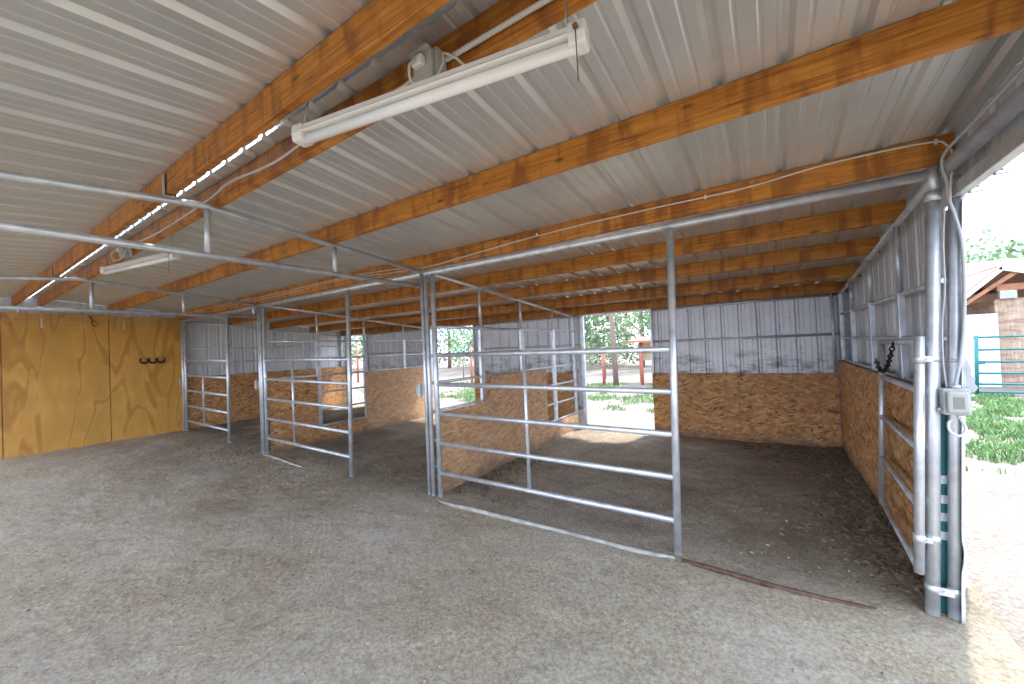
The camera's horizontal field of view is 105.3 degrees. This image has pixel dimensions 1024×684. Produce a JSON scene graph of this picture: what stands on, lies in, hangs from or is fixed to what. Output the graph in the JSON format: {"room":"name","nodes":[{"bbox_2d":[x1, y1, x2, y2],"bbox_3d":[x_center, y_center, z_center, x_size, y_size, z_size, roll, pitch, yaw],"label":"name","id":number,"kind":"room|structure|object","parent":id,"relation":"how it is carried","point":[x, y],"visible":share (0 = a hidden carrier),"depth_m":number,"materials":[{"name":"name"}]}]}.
{"room":"horse stable","nodes":[
{"label":"horse stable","id":0,"kind":"room"},
{"bbox_2d":[0,298,344,456],"bbox_3d":[-7.029,0.594,7.892,0.022,2.698,8.020,-3,-1,33],"label":"wall","id":1,"kind":"structure","parent":0,"point":[197,335],"depth_m":8.79,"materials":[{"name":"metal"}]},
{"bbox_2d":[0,0,452,297],"bbox_3d":[-4.070,-0.858,2.378,11.310,0.260,2.505,-3,-1,33],"label":"ceiling","id":2,"kind":"structure","parent":0,"point":[108,93],"depth_m":1.59,"materials":[{"name":"metal"}]},
{"bbox_2d":[100,241,180,274],"bbox_3d":[-3.369,-0.764,3.513,1.199,0.419,0.082,-3,-1,23],"label":"strip light","id":3,"kind":"object","parent":2,"relation":"hanging from","point":[162,257],"visible":0.87,"depth_m":3.48,"materials":[{"name":"white metal"}]},
{"bbox_2d":[12,0,451,305],"bbox_3d":[-3.453,-0.891,3.280,11.010,0.144,0.046,-3,-1,33],"label":"ceiling beam","id":4,"kind":"structure","parent":2,"relation":"attached to","point":[378,23],"depth_m":1.61,"materials":[{"name":"brown wood"}]},
{"bbox_2d":[161,173,176,198],"bbox_3d":[-2.081,-0.945,2.373,0.044,0.128,0.058,-3,-1,33],"label":"strap","id":5,"kind":"object","parent":4,"relation":"attached to","point":[162,175],"visible":0.88,"depth_m":2.35,"materials":[{"name":"metal"}]},
{"bbox_2d":[0,403,1023,683],"bbox_3d":[-2.443,1.633,4.958,11.525,0.182,8.150,-3,-1,33],"label":"floor","id":6,"kind":"structure","parent":0,"point":[324,610],"depth_m":2.62,"materials":[{"name":"concrete"}]},
{"bbox_2d":[0,356,2,458],"bbox_3d":[-8.340,0.714,5.620,0.015,2.360,1.216,-3,-1,33],"label":"plywood sheet","id":7,"kind":"object","parent":6,"relation":"on","point":[1,445],"visible":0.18,"depth_m":6.11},
{"bbox_2d":[0,313,110,457],"bbox_3d":[-7.670,0.705,6.634,0.015,2.352,1.196,-3,-1,33],"label":"plywood sheet","id":8,"kind":"object","parent":6,"relation":"on","point":[56,377],"visible":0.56,"depth_m":6.57,"materials":[{"name":"wood"}]},
{"bbox_2d":[109,316,182,440],"bbox_3d":[-7.041,0.697,7.587,0.015,2.344,1.071,-3,-1,33],"label":"plywood sheet","id":9,"kind":"object","parent":6,"relation":"on","point":[146,399],"visible":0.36,"depth_m":7.53,"materials":[{"name":"wood"}]},
{"bbox_2d":[139,357,165,363],"bbox_3d":[-7.004,0.364,7.621,0.039,0.122,0.389,-3,-1,33],"label":"rack","id":10,"kind":"object","parent":9,"relation":"attached to","point":[148,360],"visible":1,"depth_m":7.59,"materials":[{"name":"black metal"}]},
{"bbox_2d":[180,322,185,430],"bbox_3d":[-6.710,0.720,7.983,0.052,2.242,0.052,-3,-1,33],"label":"post","id":11,"kind":"object","parent":6,"relation":"on","point":[181,323],"visible":0.66,"depth_m":7.96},
{"bbox_2d":[183,317,230,442],"bbox_3d":[-5.753,0.690,7.345,2.071,2.280,0.052,-3,-1,34],"label":"panel","id":12,"kind":"object","parent":6,"relation":"on","point":[227,360],"visible":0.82,"depth_m":7.26,"materials":[{"name":"metal"}]},
{"bbox_2d":[256,305,262,452],"bbox_3d":[-3.959,0.597,6.154,0.042,2.354,0.042,-3,-1,33],"label":"post","id":13,"kind":"object","parent":6,"relation":"on","point":[257,306],"visible":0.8,"depth_m":6.13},
{"bbox_2d":[0,275,256,317],"bbox_3d":[-5.163,-0.550,4.358,0.044,0.403,4.204,-3,-1,33],"label":"truss","id":14,"kind":"object","parent":13,"relation":"attached to","point":[2,277],"visible":1,"depth_m":4.78,"materials":[{"name":"metal"}]},
{"bbox_2d":[258,307,265,452],"bbox_3d":[-3.909,0.612,6.119,0.042,2.321,0.042,-3,-1,33],"label":"post","id":15,"kind":"object","parent":6,"relation":"on","point":[259,308],"visible":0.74,"depth_m":6.11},
{"bbox_2d":[186,321,343,375],"bbox_3d":[-5.782,0.672,9.590,0.040,2.266,3.646,-3,-1,33],"label":"frame","id":16,"kind":"object","parent":6,"relation":"on","point":[341,345],"depth_m":9.47,"materials":[{"name":"metal"}]},
{"bbox_2d":[188,373,252,428],"bbox_3d":[-6.374,1.289,8.589,0.012,1.133,1.210,-3,-1,33],"label":"board","id":17,"kind":"object","parent":16,"relation":"attached to","point":[241,400],"visible":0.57,"depth_m":8.56,"materials":[{"name":"wood"}]},
{"bbox_2d":[252,370,303,417],"bbox_3d":[-5.706,1.275,9.601,0.012,1.137,1.205,-3,-1,33],"label":"board","id":18,"kind":"object","parent":16,"relation":"attached to","point":[274,374],"visible":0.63,"depth_m":9.22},
{"bbox_2d":[303,366,345,407],"bbox_3d":[-5.048,1.262,10.599,0.012,1.137,1.175,-3,-1,33],"label":"board","id":19,"kind":"object","parent":16,"relation":"attached to","point":[336,397],"visible":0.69,"depth_m":10.76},
{"bbox_2d":[261,453,302,466],"bbox_3d":[-3.314,1.731,5.652,1.303,0.088,0.060,-3,-1,35],"label":"pipe","id":20,"kind":"object","parent":6,"relation":"on","point":[271,456],"visible":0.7,"depth_m":5.62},
{"bbox_2d":[261,290,353,476],"bbox_3d":[-2.919,0.582,5.473,2.256,2.361,0.052,-3,-1,34],"label":"panel","id":21,"kind":"object","parent":6,"relation":"on","point":[292,380],"visible":0.91,"depth_m":5.33,"materials":[{"name":"metal"}]},
{"bbox_2d":[266,305,434,438],"bbox_3d":[-2.863,0.559,7.663,0.040,2.346,3.646,-3,-1,33],"label":"panel","id":22,"kind":"object","parent":6,"relation":"on","point":[317,341],"depth_m":7.42,"materials":[{"name":"metal"}]},
{"bbox_2d":[269,377,319,451],"bbox_3d":[-3.576,1.190,6.460,0.012,1.190,0.780,-3,-1,33],"label":"board","id":23,"kind":"object","parent":22,"relation":"attached to","point":[307,392],"visible":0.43,"depth_m":6.42,"materials":[{"name":"wood"}]},
{"bbox_2d":[319,418,366,440],"bbox_3d":[-3.075,1.625,7.184,0.012,0.300,0.950,-3,-1,33],"label":"board","id":24,"kind":"object","parent":22,"relation":"attached to","point":[360,424],"visible":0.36,"depth_m":7.12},
{"bbox_2d":[365,366,433,428],"bbox_3d":[-2.338,1.151,8.338,0.012,1.160,1.780,-3,-1,33],"label":"board","id":25,"kind":"object","parent":22,"relation":"attached to","point":[391,395],"visible":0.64,"depth_m":8.14,"materials":[{"name":"wood"}]},
{"bbox_2d":[420,272,431,494],"bbox_3d":[-0.913,0.458,4.143,0.042,2.397,0.042,-3,-1,33],"label":"post","id":26,"kind":"object","parent":6,"relation":"on","point":[421,273],"visible":0.8,"depth_m":4.13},
{"bbox_2d":[416,383,424,397],"bbox_3d":[-0.970,0.512,4.139,0.100,0.155,0.030,-3,-1,33],"label":"outlet box","id":27,"kind":"object","parent":26,"relation":"attached to","point":[420,389],"visible":1,"depth_m":4.13,"materials":[{"name":"metal"}]},
{"bbox_2d":[181,170,927,322],"bbox_3d":[-2.254,-0.657,5.043,10.785,0.054,0.054,-3,-1,33],"label":"pipe","id":28,"kind":"object","parent":26,"relation":"attached to","point":[920,176],"visible":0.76,"depth_m":2.80,"materials":[{"name":"metal"}]},
{"bbox_2d":[423,275,435,495],"bbox_3d":[-0.864,0.473,4.108,0.042,2.362,0.042,-3,-1,33],"label":"post","id":29,"kind":"object","parent":6,"relation":"on","point":[425,278],"visible":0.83,"depth_m":4.09,"materials":[{"name":"metal"}]},
{"bbox_2d":[6,418,948,683],"bbox_3d":[-1.261,1.588,4.947,9.328,0.147,6.234,-3,-1,33],"label":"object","id":30,"kind":"object","parent":6,"relation":"on","point":[342,418],"visible":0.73,"depth_m":2.76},
{"bbox_2d":[474,373,514,403],"bbox_3d":[-0.284,1.167,8.177,1.220,1.050,0.012,-3,-1,33],"label":"board","id":31,"kind":"object","parent":6,"relation":"on","point":[488,379],"visible":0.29,"depth_m":8.44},
{"bbox_2d":[429,274,578,467],"bbox_3d":[0.164,0.421,5.664,0.040,2.386,3.646,-3,-1,33],"label":"panel","id":32,"kind":"object","parent":6,"relation":"on","point":[480,328],"depth_m":5.61,"materials":[{"name":"metal"}]},
{"bbox_2d":[440,369,548,492],"bbox_3d":[-0.104,1.026,5.138,0.012,1.185,2.400,-3,-1,33],"label":"board","id":33,"kind":"object","parent":32,"relation":"attached to","point":[509,403],"visible":0.83,"depth_m":4.96,"materials":[{"name":"wood"}]},
{"bbox_2d":[549,413,578,442],"bbox_3d":[0.890,1.446,6.608,0.012,0.305,1.120,-3,-1,33],"label":"board","id":34,"kind":"object","parent":32,"relation":"attached to","point":[554,432],"visible":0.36,"depth_m":6.51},
{"bbox_2d":[430,228,681,555],"bbox_3d":[0.195,0.419,3.417,2.406,2.361,0.052,-3,-1,34],"label":"panel","id":35,"kind":"object","parent":6,"relation":"on","point":[675,519],"visible":0.91,"depth_m":3.15,"materials":[{"name":"metal"}]},
{"bbox_2d":[438,500,674,558],"bbox_3d":[0.182,1.559,3.329,2.265,0.065,0.077,-3,-1,33],"label":"pipe","id":36,"kind":"object","parent":6,"relation":"on","point":[468,508],"visible":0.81,"depth_m":3.19,"materials":[{"name":"metal"}]},
{"bbox_2d":[546,373,574,420],"bbox_3d":[0.706,1.115,7.523,1.145,1.050,0.012,-3,-1,33],"label":"board","id":37,"kind":"object","parent":6,"relation":"on","point":[567,407],"visible":0.21,"depth_m":7.36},
{"bbox_2d":[652,373,740,440],"bbox_3d":[2.849,1.007,6.108,1.225,1.042,0.012,-3,-1,33],"label":"board","id":38,"kind":"object","parent":6,"relation":"on","point":[708,403],"visible":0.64,"depth_m":6.04,"materials":[{"name":"wood"}]},
{"bbox_2d":[682,558,876,608],"bbox_3d":[1.571,1.483,2.397,0.995,0.053,0.082,-3,-1,33],"label":"pipe","id":39,"kind":"object","parent":6,"relation":"on","point":[693,563],"visible":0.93,"depth_m":2.36,"materials":[{"name":"metal"}]},
{"bbox_2d":[729,444,844,474],"bbox_3d":[3.352,1.437,4.888,1.193,0.079,1.233,-3,-1,33],"label":"crumbs","id":40,"kind":"object","parent":6,"relation":"on","point":[791,449],"visible":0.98,"depth_m":4.94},
{"bbox_2d":[738,373,841,446],"bbox_3d":[3.838,0.955,5.454,1.140,1.042,0.012,-3,-1,33],"label":"board","id":41,"kind":"object","parent":6,"relation":"on","point":[787,408],"visible":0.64,"depth_m":5.43,"materials":[{"name":"wood"}]},
{"bbox_2d":[755,451,903,564],"bbox_3d":[3.017,1.434,4.015,0.907,0.070,3.198,-3,-1,33],"label":"chips","id":42,"kind":"object","parent":6,"relation":"on","point":[776,451],"visible":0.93,"depth_m":3.28,"materials":[{"name":"wood"}]},
{"bbox_2d":[777,444,924,598],"bbox_3d":[3.053,1.426,3.815,0.772,0.083,3.541,-3,-1,33],"label":"debris","id":43,"kind":"object","parent":6,"relation":"on","point":[908,571],"visible":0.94,"depth_m":3.07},
{"bbox_2d":[838,175,963,565],"bbox_3d":[3.319,0.256,3.580,0.040,2.386,3.646,-3,-1,33],"label":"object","id":44,"kind":"object","parent":6,"relation":"on","point":[900,302],"depth_m":3.04,"materials":[{"name":"metal"}]},
{"bbox_2d":[838,360,860,472],"bbox_3d":[3.984,0.848,4.622,0.012,1.219,1.195,-3,-1,33],"label":"board","id":45,"kind":"object","parent":44,"relation":"attached to","point":[848,400],"visible":0.86,"depth_m":4.54,"materials":[{"name":"wood"}]},
{"bbox_2d":[855,366,889,508],"bbox_3d":[3.317,0.861,3.612,0.012,1.219,1.215,-3,-1,33],"label":"board","id":46,"kind":"object","parent":44,"relation":"attached to","point":[867,381],"visible":0.74,"depth_m":3.63,"materials":[{"name":"wood"}]},
{"bbox_2d":[885,375,912,548],"bbox_3d":[2.669,0.874,2.629,0.012,1.217,1.130,-3,-1,33],"label":"board","id":47,"kind":"object","parent":44,"relation":"attached to","point":[898,400],"visible":0.31,"depth_m":2.77,"materials":[{"name":"wood"}]},
{"bbox_2d":[924,165,941,616],"bbox_3d":[2.233,0.288,2.077,0.155,2.430,0.063,-3,-1,33],"label":"post","id":48,"kind":"object","parent":6,"relation":"on","point":[933,195],"visible":0.88,"depth_m":2.06,"materials":[{"name":"metal"}]},
{"bbox_2d":[879,336,940,574],"bbox_3d":[2.503,0.606,2.530,0.159,1.287,1.171,-3,-1,33],"label":"gate","id":49,"kind":"object","parent":48,"relation":"attached to","point":[916,555],"visible":0.97,"depth_m":2.09,"materials":[{"name":"metal"}]},
{"bbox_2d":[875,342,894,372],"bbox_3d":[2.632,0.111,2.770,0.035,0.233,0.584,-3,-1,35],"label":"chain","id":50,"kind":"object","parent":49,"relation":"hanging from","point":[888,361],"visible":1,"depth_m":2.63,"materials":[{"name":"black metal"}]},
{"bbox_2d":[924,581,960,597],"bbox_3d":[2.276,1.306,2.062,0.143,0.042,0.074,-3,-1,33],"label":"clamp","id":51,"kind":"object","parent":48,"relation":"attached to","point":[949,592],"visible":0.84,"depth_m":2.05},
{"bbox_2d":[941,204,947,387],"bbox_3d":[2.243,-0.234,2.028,0.045,0.950,0.019,-3,-1,33],"label":"cable","id":52,"kind":"object","parent":48,"relation":"attached to","point":[944,206],"visible":0.98,"depth_m":2.03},
{"bbox_2d":[937,384,975,418],"bbox_3d":[2.252,0.303,1.982,0.130,0.170,0.082,-3,-1,33],"label":"outlet box","id":53,"kind":"object","parent":48,"relation":"attached to","point":[954,400],"visible":1,"depth_m":1.96,"materials":[{"name":"plastic"}]},
{"bbox_2d":[965,357,977,390],"bbox_3d":[2.311,0.162,1.967,0.038,0.170,0.005,-3,-1,33],"label":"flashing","id":54,"kind":"object","parent":53,"relation":"attached to","point":[970,379],"visible":0.93,"depth_m":1.97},
{"bbox_2d":[940,65,1023,384],"bbox_3d":[1.845,-0.352,1.438,0.086,1.174,1.440,-3,-1,37],"label":"conduit","id":55,"kind":"object","parent":53,"relation":"attached to","point":[1011,81],"visible":1,"depth_m":1.98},
{"bbox_2d":[937,81,1023,175],"bbox_3d":[1.083,-0.873,0.257,0.068,0.068,4.240,-3,-1,33],"label":"pipe","id":56,"kind":"object","parent":48,"relation":"attached to","point":[1013,104],"visible":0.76,"depth_m":1.60,"materials":[{"name":"metal"}]},
{"bbox_2d":[941,413,946,611],"bbox_3d":[2.320,0.924,2.086,0.090,1.090,0.018,-3,-1,33],"label":"upright","id":57,"kind":"object","parent":6,"relation":"on","point":[943,416],"visible":0.16,"depth_m":2.09,"materials":[{"name":"paint"}]},
{"bbox_2d":[947,174,961,620],"bbox_3d":[2.308,0.319,2.040,0.145,2.362,0.055,-3,-1,33],"label":"post","id":58,"kind":"object","parent":6,"relation":"on","point":[954,444],"visible":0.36,"depth_m":2.02,"materials":[{"name":"metal"}]},
{"bbox_2d":[30,0,1023,330],"bbox_3d":[-1.719,-0.763,5.930,11.310,0.542,5.979,-3,-1,33],"label":"ceiling","id":59,"kind":"structure","parent":0,"point":[644,56],"depth_m":2.15,"materials":[{"name":"metal"}]},
{"bbox_2d":[37,0,597,306],"bbox_3d":[-3.310,-0.902,3.497,11.010,0.144,0.046,-3,-1,33],"label":"ceiling beam","id":60,"kind":"structure","parent":59,"relation":"attached to","point":[553,12],"depth_m":1.79,"materials":[{"name":"brown wood"}]},
{"bbox_2d":[115,246,132,258],"bbox_3d":[-3.521,-0.826,3.544,0.110,0.120,0.096,-3,-1,33],"label":"junction box","id":61,"kind":"object","parent":60,"relation":"attached to","point":[121,250],"visible":0.58,"depth_m":3.52,"materials":[{"name":"grey plastic"}]},
{"bbox_2d":[0,170,420,287],"bbox_3d":[-2.138,-0.727,2.360,0.044,0.366,4.204,-3,-1,33],"label":"truss","id":62,"kind":"object","parent":60,"relation":"attached to","point":[5,175],"visible":1,"depth_m":2.46,"materials":[{"name":"metal"}]},
{"bbox_2d":[138,77,413,241],"bbox_3d":[-1.800,-0.960,2.455,3.581,0.062,0.012,-3,-1,33],"label":"cable","id":63,"kind":"object","parent":60,"relation":"attached to","point":[408,81],"visible":0.6,"depth_m":2.33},
{"bbox_2d":[407,42,445,82],"bbox_3d":[-0.311,-0.994,1.424,0.110,0.120,0.096,-3,-1,33],"label":"junction box","id":64,"kind":"object","parent":60,"relation":"attached to","point":[427,64],"visible":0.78,"depth_m":1.39,"materials":[{"name":"grey plastic"}]},
{"bbox_2d":[445,0,553,61],"bbox_3d":[0.504,-1.066,0.931,1.788,0.020,0.021,-3,-1,33],"label":"conduit","id":65,"kind":"object","parent":60,"relation":"attached to","point":[540,3],"visible":0.95,"depth_m":1.28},
{"bbox_2d":[271,0,456,130],"bbox_3d":[0.025,-1.184,1.185,3.140,0.018,0.320,-3,-1,33],"label":"trim","id":66,"kind":"structure","parent":59,"relation":"attached to","point":[453,3],"depth_m":1.59,"materials":[{"name":"metal"}]},
{"bbox_2d":[291,0,589,147],"bbox_3d":[-0.334,-0.924,1.373,1.200,0.416,0.082,-3,-1,23],"label":"strip light","id":67,"kind":"object","parent":59,"relation":"hanging from","point":[573,40],"visible":0.97,"depth_m":1.30,"materials":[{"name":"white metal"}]},
{"bbox_2d":[408,52,464,83],"bbox_3d":[-0.250,-0.961,1.368,0.225,0.141,0.058,-3,-1,11],"label":"lead","id":68,"kind":"object","parent":67,"relation":"on","point":[413,60],"visible":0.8,"depth_m":1.36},
{"bbox_2d":[107,0,1023,313],"bbox_3d":[-2.850,-0.838,4.188,11.010,0.144,0.046,-3,-1,33],"label":"ceiling beam","id":69,"kind":"structure","parent":59,"relation":"attached to","point":[958,24],"depth_m":1.72,"materials":[{"name":"brown wood"}]},
{"bbox_2d":[176,132,955,319],"bbox_3d":[-2.308,-0.761,5.030,10.980,0.144,0.044,-3,-1,33],"label":"ceiling beam","id":70,"kind":"structure","parent":59,"relation":"attached to","point":[916,157],"depth_m":2.71,"materials":[{"name":"brown wood"}]},
{"bbox_2d":[215,268,422,308],"bbox_3d":[-3.103,-0.688,5.509,5.220,0.072,0.011,-3,-1,33],"label":"cable","id":71,"kind":"object","parent":70,"relation":"attached to","point":[417,268],"visible":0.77,"depth_m":5.07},
{"bbox_2d":[178,140,953,315],"bbox_3d":[-2.266,-0.654,4.960,10.818,0.339,0.030,-3,-1,33],"label":"cable","id":72,"kind":"object","parent":59,"relation":"attached to","point":[946,144],"visible":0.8,"depth_m":2.56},
{"bbox_2d":[229,200,906,324],"bbox_3d":[-1.796,-0.692,5.789,10.990,0.144,0.045,-3,-1,33],"label":"ceiling beam","id":73,"kind":"structure","parent":59,"relation":"attached to","point":[885,213],"depth_m":3.67,"materials":[{"name":"brown wood"}]},
{"bbox_2d":[270,236,879,328],"bbox_3d":[-1.310,-0.626,6.511,11.000,0.144,0.044,-3,-1,33],"label":"ceiling beam","id":74,"kind":"structure","parent":59,"relation":"attached to","point":[858,247],"depth_m":4.57,"materials":[{"name":"brown wood"}]},
{"bbox_2d":[309,263,860,332],"bbox_3d":[-0.763,-0.551,7.325,11.010,0.144,0.045,-3,-1,33],"label":"ceiling beam","id":75,"kind":"structure","parent":59,"relation":"attached to","point":[842,271],"depth_m":5.53,"materials":[{"name":"brown wood"}]},
{"bbox_2d":[340,280,847,335],"bbox_3d":[-0.264,-0.483,8.076,11.010,0.144,0.044,-3,-1,33],"label":"ceiling beam","id":76,"kind":"structure","parent":59,"relation":"attached to","point":[827,287],"depth_m":6.38,"materials":[{"name":"brown wood"}]},
{"bbox_2d":[830,293,837,372],"bbox_3d":[4.227,-0.161,5.141,0.037,1.130,0.038,-3,-1,33],"label":"pipe","id":77,"kind":"object","parent":76,"relation":"attached to","point":[831,294],"visible":1,"depth_m":5.13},
{"bbox_2d":[344,292,850,445],"bbox_3d":[-0.172,0.576,8.185,11.091,2.242,0.022,-3,-1,33],"label":"wall","id":78,"kind":"structure","parent":0,"point":[809,354],"depth_m":5.99,"materials":[{"name":"metal"}]},
{"bbox_2d":[367,329,421,334],"bbox_3d":[-2.892,-0.253,9.918,2.500,0.035,0.036,-3,-1,33],"label":"wall rail","id":79,"kind":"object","parent":78,"relation":"attached to","point":[419,329],"depth_m":9.94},
{"bbox_2d":[472,326,476,400],"bbox_3d":[-0.798,0.668,8.550,0.032,2.057,0.064,-3,-1,33],"label":"door frame","id":80,"kind":"structure","parent":78,"relation":"attached to","point":[473,330],"depth_m":8.54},
{"bbox_2d":[473,316,579,325],"bbox_3d":[0.210,-0.415,7.870,2.500,0.035,0.036,-3,-1,33],"label":"wall rail","id":81,"kind":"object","parent":78,"relation":"attached to","point":[574,316],"depth_m":7.79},
{"bbox_2d":[475,344,580,349],"bbox_3d":[0.232,0.106,7.862,2.500,0.035,0.036,-3,-1,33],"label":"wall rail","id":82,"kind":"object","parent":78,"relation":"attached to","point":[567,344],"depth_m":7.75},
{"bbox_2d":[580,316,588,423],"bbox_3d":[1.321,0.558,7.151,0.056,2.060,0.064,-3,-1,33],"label":"door frame","id":83,"kind":"structure","parent":78,"relation":"attached to","point":[582,333],"depth_m":7.13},
{"bbox_2d":[580,309,650,315],"bbox_3d":[1.782,-0.513,6.831,1.274,0.032,0.060,-3,-1,33],"label":"lintel","id":84,"kind":"object","parent":78,"relation":"attached to","point":[644,309],"visible":0.56,"depth_m":6.78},
{"bbox_2d":[649,310,654,372],"bbox_3d":[2.345,0.504,6.475,0.032,2.060,0.064,-3,-1,33],"label":"door frame","id":85,"kind":"structure","parent":78,"relation":"attached to","point":[650,311],"depth_m":6.46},
{"bbox_2d":[651,293,837,310],"bbox_3d":[3.311,-0.578,5.821,2.400,0.035,0.036,-3,-1,33],"label":"wall rail","id":86,"kind":"object","parent":78,"relation":"attached to","point":[834,294],"depth_m":5.68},
{"bbox_2d":[653,332,839,342],"bbox_3d":[3.333,-0.056,5.813,2.400,0.035,0.036,-3,-1,33],"label":"wall rail","id":87,"kind":"object","parent":78,"relation":"attached to","point":[817,334],"depth_m":5.68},
{"bbox_2d":[345,353,1023,650],"bbox_3d":[4.156,1.574,15.250,170.000,0.035,150.000,-3,-1,33],"label":"ground","id":88,"kind":"structure","parent":0,"point":[994,502],"depth_m":3.55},
{"bbox_2d":[344,336,365,364],"bbox_3d":[-17.151,-1.272,41.227,9.491,9.451,8.766,-3,-1,9],"label":"tree","id":89,"kind":"object","parent":88,"relation":"on","point":[353,336],"visible":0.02,"depth_m":39.93,"materials":[{"name":"green plant"}]},
{"bbox_2d":[356,342,358,382],"bbox_3d":[-8.327,1.128,21.084,0.105,2.300,0.110,-3,-1,33],"label":"fence post","id":90,"kind":"object","parent":88,"relation":"on","point":[357,359],"visible":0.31,"depth_m":21.04,"materials":[{"name":"red paint"}]},
{"bbox_2d":[351,335,365,363],"bbox_3d":[-12.163,-2.020,36.526,8.760,9.394,10.361,-2,-1,-29],"label":"tree","id":91,"kind":"object","parent":88,"relation":"on","point":[352,344],"visible":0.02,"depth_m":34.13,"materials":[{"name":"green plant"}]},
{"bbox_2d":[355,380,473,399],"bbox_3d":[-4.417,1.904,16.428,6.500,0.118,6.599,-3,-1,33],"label":"grass","id":92,"kind":"structure","parent":88,"relation":"on","point":[451,390],"depth_m":15.12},
{"bbox_2d":[437,329,475,367],"bbox_3d":[-5.712,-1.926,33.294,10.172,8.877,8.951,-2,-1,-37],"label":"tree","id":93,"kind":"object","parent":88,"relation":"on","point":[439,341],"visible":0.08,"depth_m":33.41,"materials":[{"name":"green plant"}]},
{"bbox_2d":[444,326,476,366],"bbox_3d":[-1.225,-2.228,28.162,8.378,8.660,8.438,-2,-1,-31],"label":"tree","id":94,"kind":"object","parent":88,"relation":"on","point":[458,345],"visible":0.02,"depth_m":28.39,"materials":[{"name":"green plant"}]},
{"bbox_2d":[351,346,652,379],"bbox_3d":[-2.672,1.267,21.309,32.030,1.450,0.070,-3,-1,33],"label":"wire fence","id":95,"kind":"object","parent":88,"relation":"on","point":[462,359],"visible":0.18,"depth_m":21.14,"materials":[{"name":"metal"}]},
{"bbox_2d":[439,381,653,412],"bbox_3d":[1.723,1.587,12.717,7.861,0.118,6.022,-3,-1,33],"label":"grass","id":96,"kind":"structure","parent":88,"relation":"on","point":[469,395],"depth_m":11.04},
{"bbox_2d":[584,314,617,362],"bbox_3d":[5.521,-3.557,33.662,10.266,12.067,10.033,-3,-1,42],"label":"tree","id":97,"kind":"object","parent":88,"relation":"on","point":[604,322],"visible":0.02,"depth_m":31.67,"materials":[{"name":"green plant"}]},
{"bbox_2d":[601,354,605,384],"bbox_3d":[3.330,0.956,14.229,0.105,1.450,0.110,-3,-1,33],"label":"fence post","id":98,"kind":"object","parent":88,"relation":"on","point":[602,355],"visible":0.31,"depth_m":14.18,"materials":[{"name":"red paint"}]},
{"bbox_2d":[584,313,635,365],"bbox_3d":[4.157,-2.784,28.127,8.896,9.441,9.912,-3,-1,33],"label":"tree","id":99,"kind":"object","parent":88,"relation":"on","point":[596,338],"visible":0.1,"depth_m":26.54,"materials":[{"name":"green plant"}]},
{"bbox_2d":[609,314,618,386],"bbox_3d":[3.496,-0.686,13.739,0.340,4.706,0.200,-3,-1,33],"label":"bare trunk","id":100,"kind":"object","parent":88,"relation":"on","point":[611,317],"visible":0.39,"depth_m":13.64,"materials":[{"name":"brown plant"}]},
{"bbox_2d":[584,311,649,367],"bbox_3d":[7.315,-2.553,23.997,7.920,8.474,8.761,-3,-1,41],"label":"tree","id":101,"kind":"object","parent":88,"relation":"on","point":[641,315],"visible":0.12,"depth_m":23.99,"materials":[{"name":"green plant"}]},
{"bbox_2d":[626,336,651,384],"bbox_3d":[5.484,0.674,14.243,2.000,1.830,2.000,-3,-1,33],"label":"shelter","id":102,"kind":"object","parent":88,"relation":"on","point":[642,341],"visible":0.35,"depth_m":13.97,"materials":[{"name":"red paint"}]},
{"bbox_2d":[966,313,1001,386],"bbox_3d":[11.628,0.238,10.230,1.500,1.860,0.022,-3,-1,33],"label":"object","id":103,"kind":"object","parent":88,"relation":"on","point":[977,324],"visible":0.27,"depth_m":9.96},
{"bbox_2d":[966,245,1020,262],"bbox_3d":[27.918,-2.523,22.065,6.845,6.575,7.213,-3,-1,33],"label":"tree","id":104,"kind":"object","parent":88,"relation":"on","point":[969,255],"visible":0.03,"depth_m":22.14,"materials":[{"name":"green plant"}]},
{"bbox_2d":[965,392,1023,464],"bbox_3d":[8.729,1.187,5.874,5.332,0.118,7.155,-3,-1,33],"label":"grass","id":105,"kind":"structure","parent":88,"relation":"on","point":[984,417],"depth_m":5.71,"materials":[{"name":"plant"}]},
{"bbox_2d":[966,258,1023,386],"bbox_3d":[16.328,-1.011,11.589,7.450,4.100,7.850,-3,-1,33],"label":"shed","id":106,"kind":"object","parent":88,"relation":"on","point":[997,286],"visible":0.37,"depth_m":9.88,"materials":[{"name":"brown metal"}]},
{"bbox_2d":[966,229,1023,263],"bbox_3d":[22.036,-1.951,18.156,6.712,5.810,6.082,-3,-1,6],"label":"tree","id":107,"kind":"object","parent":88,"relation":"on","point":[1010,249],"visible":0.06,"depth_m":16.58,"materials":[{"name":"green plant"}]},
{"bbox_2d":[973,335,1023,394],"bbox_3d":[11.694,0.460,7.861,3.261,1.342,0.072,-3,-1,33],"label":"gate","id":108,"kind":"object","parent":88,"relation":"on","point":[977,362],"visible":0.91,"depth_m":8.61,"materials":[{"name":"metal"}]},
{"bbox_2d":[847,55,1023,589],"bbox_3d":[2.235,0.129,1.774,0.022,2.737,8.020,-3,-1,33],"label":"wall","id":109,"kind":"structure","parent":0,"point":[912,230],"depth_m":2.84,"materials":[{"name":"metal"}]},
{"bbox_2d":[942,195,966,623],"bbox_3d":[2.437,0.354,2.104,0.382,2.200,0.100,-2,-1,-39],"label":"trim","id":110,"kind":"structure","parent":109,"relation":"attached to","point":[964,548],"depth_m":2.00,"materials":[{"name":"metal"}]},
{"bbox_2d":[947,419,967,436],"bbox_3d":[2.256,0.432,1.982,0.072,0.099,0.028,-3,-1,33],"label":"cable loop","id":111,"kind":"object","parent":109,"relation":"attached to","point":[949,421],"visible":1,"depth_m":1.97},
{"bbox_2d":[952,124,1023,197],"bbox_3d":[1.152,-0.760,0.243,0.090,0.086,4.290,-3,-1,33],"label":"door track","id":112,"kind":"object","parent":109,"relation":"attached to","point":[1012,147],"visible":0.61,"depth_m":1.69,"materials":[{"name":"metal"}]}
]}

